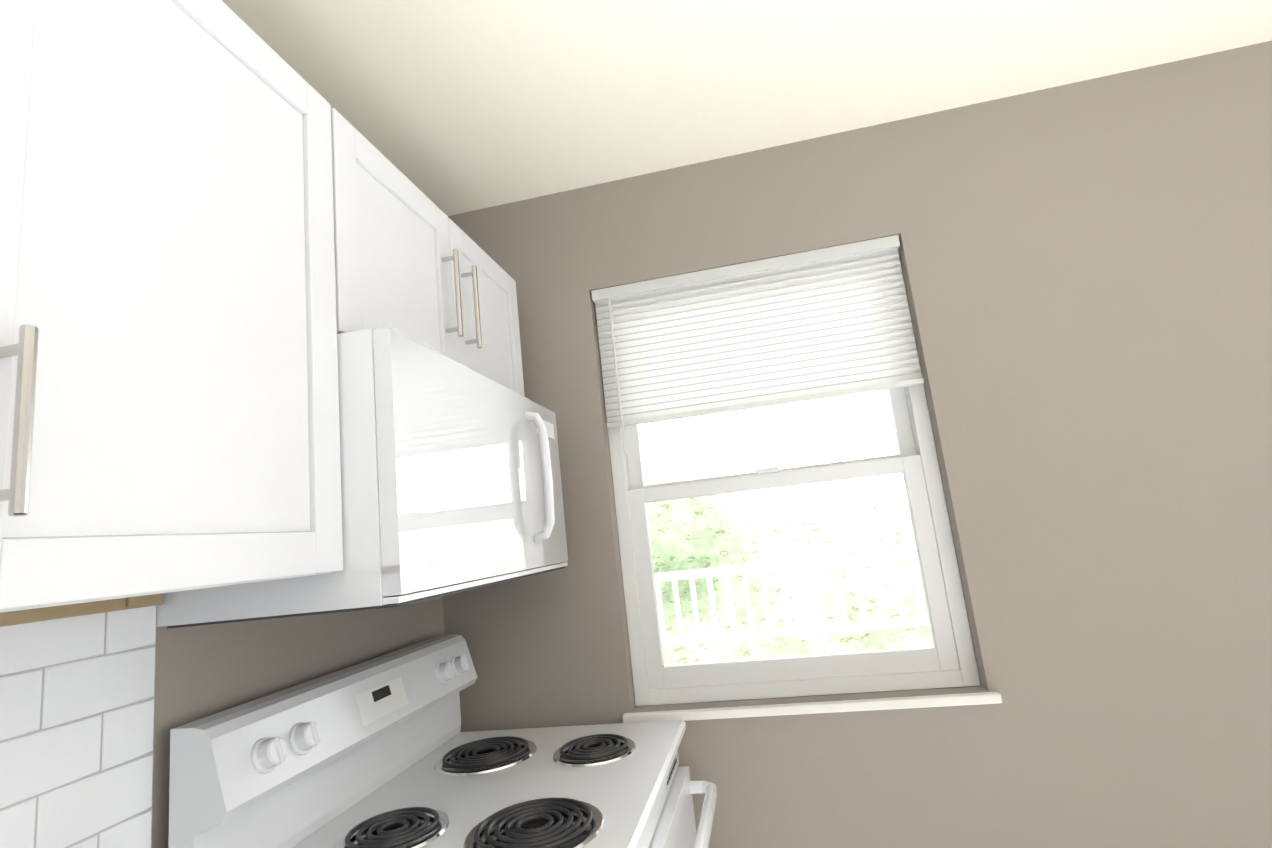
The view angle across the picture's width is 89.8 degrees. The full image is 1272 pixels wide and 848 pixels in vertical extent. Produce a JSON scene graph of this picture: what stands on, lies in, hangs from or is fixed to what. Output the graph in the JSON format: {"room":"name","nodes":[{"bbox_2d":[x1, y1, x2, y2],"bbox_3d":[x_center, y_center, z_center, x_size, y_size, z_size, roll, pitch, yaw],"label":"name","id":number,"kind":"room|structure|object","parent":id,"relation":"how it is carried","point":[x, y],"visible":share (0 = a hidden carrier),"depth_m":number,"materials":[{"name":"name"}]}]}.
{"room":"kitchen","nodes":[
{"label":"kitchen","id":0,"kind":"room"},
{"bbox_2d":[221,0,1271,215],"bbox_3d":[0.750,-1.358,-0.852,4.280,0.120,5.480,-8,-10,10],"label":"ceiling","id":1,"kind":"structure","parent":0,"point":[450,107],"depth_m":1.50,"materials":[{"name":"paint"}]},
{"bbox_2d":[443,41,1271,847],"bbox_3d":[1.487,0.280,1.502,4.140,2.440,0.140,-8,-10,10],"label":"wall","id":2,"kind":"structure","parent":0,"point":[1087,269],"depth_m":1.58,"materials":[{"name":"paint"}]},
{"bbox_2d":[152,596,444,847],"bbox_3d":[-1.130,0.180,-0.701,0.140,2.440,5.480,-8,-10,10],"label":"wall","id":3,"kind":"structure","parent":2,"relation":"attached to","point":[202,671],"depth_m":1.14,"materials":[{"name":"paint"}]},
{"bbox_2d":[0,605,156,847],"bbox_3d":[-0.896,0.203,0.127,0.009,0.758,1.721,-8,-10,10],"label":"tile backsplash","id":4,"kind":"structure","parent":3,"relation":"attached to","point":[77,701],"depth_m":0.84,"materials":[{"name":"white tile"}]},
{"bbox_2d":[0,0,342,626],"bbox_3d":[-0.695,-0.199,0.529,0.365,0.769,0.977,-8,-10,10],"label":"upper cabinet","id":5,"kind":"object","parent":3,"relation":"attached to","point":[169,406],"visible":1,"depth_m":0.69,"materials":[{"name":"paint"}]},
{"bbox_2d":[156,328,567,628],"bbox_3d":[-0.448,0.137,1.340,0.462,0.416,0.787,-8,-10,10],"label":"microwave","id":6,"kind":"object","parent":3,"relation":"attached to","point":[451,483],"visible":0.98,"depth_m":0.99,"materials":[{"name":"white"}]},
{"bbox_2d":[331,108,524,396],"bbox_3d":[-0.539,-0.254,1.419,0.365,0.388,0.787,-8,-10,10],"label":"upper cabinet","id":7,"kind":"object","parent":3,"relation":"attached to","point":[413,261],"visible":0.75,"depth_m":1.24,"materials":[{"name":"paint"}]},
{"bbox_2d":[595,258,1001,722],"bbox_3d":[0.361,0.140,1.740,0.910,1.191,0.154,-8,-10,10],"label":"window","id":8,"kind":"structure","parent":2,"relation":"in","point":[947,659],"depth_m":1.68,"materials":[{"name":"plastic"}]},
{"bbox_2d":[591,235,923,454],"bbox_3d":[0.317,-0.206,1.766,0.858,0.493,0.044,-8,-10,10],"label":"window blinds","id":9,"kind":"object","parent":8,"relation":"attached to","point":[834,321],"visible":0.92,"depth_m":1.77,"materials":[{"name":"white"}]},
{"bbox_3d":[1.092,1.139,-1.304,4.140,0.120,5.480,-8,-10,10],"label":"floor","id":10,"kind":"structure","parent":0,"visible":0},
{"bbox_2d":[168,634,716,847],"bbox_3d":[-0.199,1.044,1.166,0.706,1.190,0.809,-8,-10,10],"label":"range","id":11,"kind":"object","parent":10,"relation":"on","point":[382,751],"visible":1,"depth_m":1.18,"materials":[{"name":"metal"}]},
{"label":"outside","id":12,"kind":"structure","parent":0,"visible":0},
{"bbox_2d":[639,389,933,664],"bbox_3d":[1.064,0.186,5.247,12.000,7.000,0.001,-8,-10,10],"label":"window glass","id":13,"kind":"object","parent":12,"point":[777,582],"depth_m":5.12,"materials":[{"name":"white"}]}
]}

